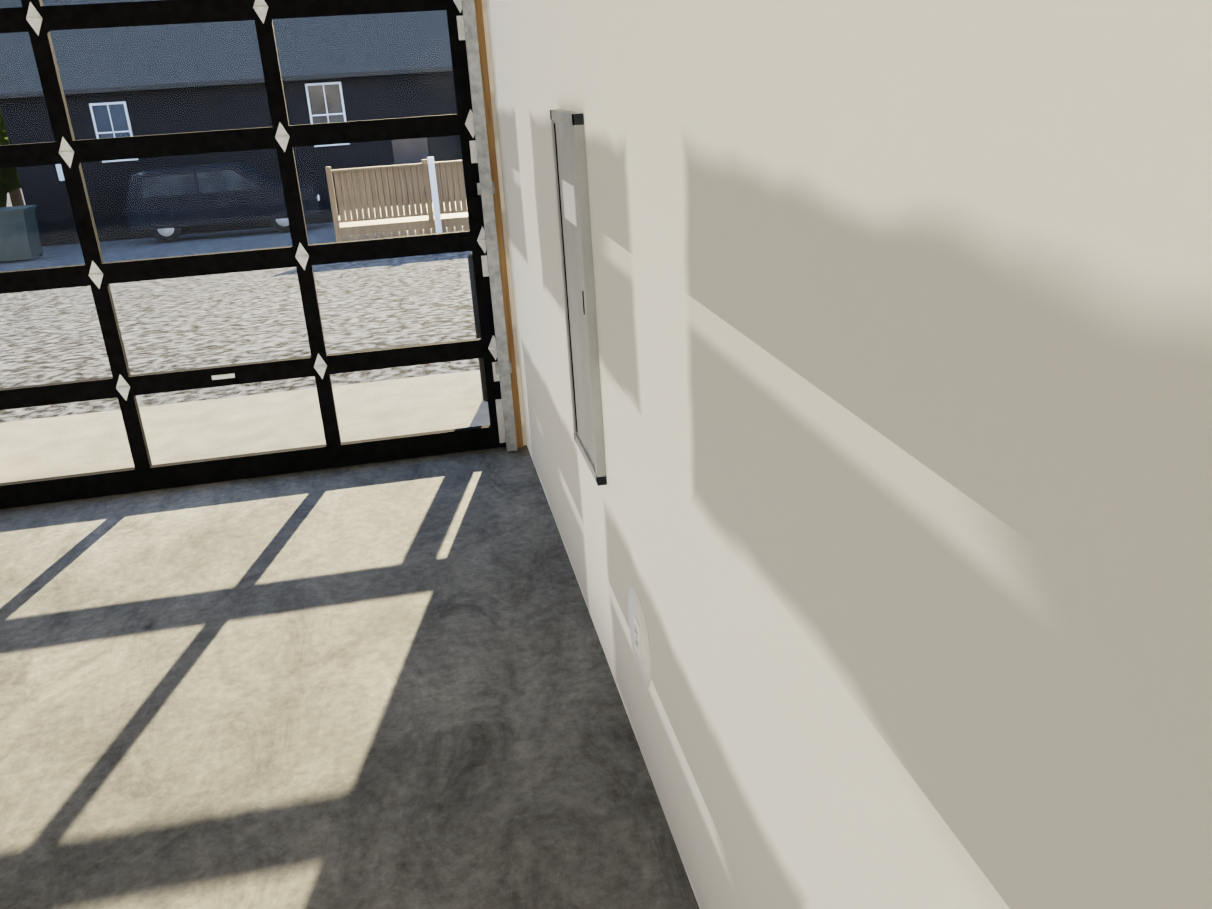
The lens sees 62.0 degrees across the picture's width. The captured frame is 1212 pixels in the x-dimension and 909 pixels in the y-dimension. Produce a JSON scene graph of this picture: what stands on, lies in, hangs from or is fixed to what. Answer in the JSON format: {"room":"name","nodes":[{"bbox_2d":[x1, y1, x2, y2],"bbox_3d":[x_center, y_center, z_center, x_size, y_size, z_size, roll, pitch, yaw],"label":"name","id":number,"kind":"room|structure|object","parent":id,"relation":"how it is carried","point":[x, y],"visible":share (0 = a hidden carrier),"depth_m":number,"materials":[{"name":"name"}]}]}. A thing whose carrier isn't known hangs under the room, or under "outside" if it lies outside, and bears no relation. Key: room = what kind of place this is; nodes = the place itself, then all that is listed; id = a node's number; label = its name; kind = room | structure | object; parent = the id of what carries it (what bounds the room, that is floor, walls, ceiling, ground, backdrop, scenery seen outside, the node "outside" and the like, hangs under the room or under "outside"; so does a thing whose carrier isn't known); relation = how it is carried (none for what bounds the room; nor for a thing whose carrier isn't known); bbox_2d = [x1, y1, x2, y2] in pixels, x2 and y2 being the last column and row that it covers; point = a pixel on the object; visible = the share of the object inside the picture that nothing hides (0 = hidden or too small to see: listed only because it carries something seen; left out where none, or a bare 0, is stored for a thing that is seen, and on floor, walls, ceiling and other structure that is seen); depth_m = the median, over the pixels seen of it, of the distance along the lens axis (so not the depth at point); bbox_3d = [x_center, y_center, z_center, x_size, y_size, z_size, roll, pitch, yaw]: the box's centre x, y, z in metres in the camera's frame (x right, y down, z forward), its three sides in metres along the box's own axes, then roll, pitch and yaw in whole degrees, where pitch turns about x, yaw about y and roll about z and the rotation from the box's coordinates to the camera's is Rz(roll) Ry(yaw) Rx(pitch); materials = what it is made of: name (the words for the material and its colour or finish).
{"room":"garage","nodes":[
{"label":"garage","id":0,"kind":"room"},
{"bbox_2d":[0,445,699,908],"bbox_3d":[-4.596,3.316,-1.819,12.058,0.200,15.550,-7,21,-9],"label":"floor","id":1,"kind":"structure","parent":0,"point":[382,685],"depth_m":3.60,"materials":[{"name":"concrete"}]},
{"bbox_2d":[482,0,526,445],"bbox_3d":[-6.325,-2.928,3.816,11.458,7.600,0.250,-7,21,-9],"label":"wall","id":2,"kind":"structure","parent":0,"point":[503,210],"depth_m":5.51,"materials":[{"name":"paint"}]},
{"bbox_2d":[0,0,505,508],"bbox_3d":[-2.171,-1.568,5.098,3.130,3.652,0.069,-7,21,-9],"label":"garage door","id":3,"kind":"structure","parent":2,"relation":"in","point":[38,20],"depth_m":5.34,"materials":[{"name":"metal"}]},
{"bbox_2d":[474,0,523,447],"bbox_3d":[-6.223,-1.323,4.439,11.408,4.150,0.340,-7,21,-9],"label":"trim","id":4,"kind":"structure","parent":2,"relation":"attached to","point":[494,177],"depth_m":5.48,"materials":[{"name":"brown wood"}]},
{"bbox_2d":[486,0,1211,908],"bbox_3d":[0.901,-1.052,-2.240,0.250,7.600,15.500,-7,21,-9],"label":"wall","id":5,"kind":"structure","parent":0,"point":[890,522],"depth_m":1.18,"materials":[{"name":"paint"}]},
{"bbox_2d":[550,109,606,485],"bbox_3d":[-0.090,-0.510,3.265,0.029,1.140,0.460,-7,21,-9],"label":"electrical panel","id":6,"kind":"object","parent":5,"relation":"attached to","point":[570,163],"visible":1,"depth_m":3.20,"materials":[{"name":"grey metal"}]},
{"bbox_2d":[628,587,650,687],"bbox_3d":[0.095,0.548,3.023,0.010,0.300,0.300,-7,21,-9],"label":"duplex electrical outlet","id":7,"kind":"object","parent":5,"relation":"attached to","point":[639,637],"visible":1,"depth_m":3.00,"materials":[{"name":"white plastic"}]},
{"bbox_3d":[-5.795,-2.576,0.900,11.438,1.157,4.965,-7,21,-9],"label":"hanger","id":8,"kind":"object","parent":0,"visible":0},
{"bbox_2d":[461,0,516,451],"bbox_3d":[-0.236,-1.102,3.197,0.090,3.907,4.476,-7,21,-9],"label":"door frame","id":9,"kind":"structure","parent":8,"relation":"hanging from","point":[486,192],"depth_m":4.62,"materials":[{"name":"metal"}]},
{"label":"outside","id":10,"kind":"structure","parent":0,"visible":0},
{"bbox_2d":[0,189,479,422],"bbox_3d":[-25.146,-31.855,98.659,320.000,4.275,198.250,-7,21,-9],"label":"gravel","id":11,"kind":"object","parent":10,"point":[186,307],"depth_m":10.73,"materials":[{"name":"grey gravel"}]},
{"bbox_2d":[0,205,42,260],"bbox_3d":[-13.171,-4.882,22.358,1.020,1.120,0.840,-7,21,-9],"label":"planter","id":12,"kind":"object","parent":11,"relation":"on","point":[27,231],"depth_m":22.10,"materials":[{"name":"concrete"}]},
{"bbox_2d":[0,108,24,206],"bbox_3d":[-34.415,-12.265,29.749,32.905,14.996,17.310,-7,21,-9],"label":"tree","id":13,"kind":"object","parent":12,"relation":"in","point":[6,175],"depth_m":33.13,"materials":[{"name":"green plant"}]},
{"bbox_2d":[124,161,323,241],"bbox_3d":[-9.751,-6.586,25.986,4.640,1.700,1.850,-7,21,-9],"label":"car","id":14,"kind":"object","parent":11,"relation":"on","point":[173,210],"depth_m":25.09,"materials":[{"name":"paint"}]},
{"bbox_2d":[0,0,460,246],"bbox_3d":[-10.952,-10.957,31.259,12.250,7.930,8.500,-7,21,-9],"label":"house","id":15,"kind":"structure","parent":11,"relation":"on","point":[141,55],"depth_m":27.77,"materials":[{"name":"grey"}]},
{"bbox_2d":[0,370,489,482],"bbox_3d":[-6.269,0.407,6.018,12.058,0.200,1.500,-7,21,-9],"label":"apron","id":16,"kind":"object","parent":11,"relation":"on","point":[198,442],"depth_m":6.67,"materials":[{"name":"concrete"}]},
{"bbox_2d":[325,157,469,241],"bbox_3d":[-3.398,-4.798,19.101,3.350,1.775,2.720,-7,21,-9],"label":"fence","id":17,"kind":"object","parent":11,"relation":"on","point":[383,218],"depth_m":17.83,"materials":[{"name":"beige wood"}]},
{"bbox_2d":[448,71,464,182],"bbox_3d":[-4.158,-20.719,57.749,18.600,9.662,14.900,-7,21,-9],"label":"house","id":18,"kind":"structure","parent":11,"relation":"on","point":[454,106],"depth_m":56.33,"materials":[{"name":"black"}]},
{"bbox_2d":[468,253,487,401],"bbox_3d":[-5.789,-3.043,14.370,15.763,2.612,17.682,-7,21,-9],"label":"bollard","id":19,"kind":"object","parent":11,"relation":"on","point":[476,317],"depth_m":6.64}
]}

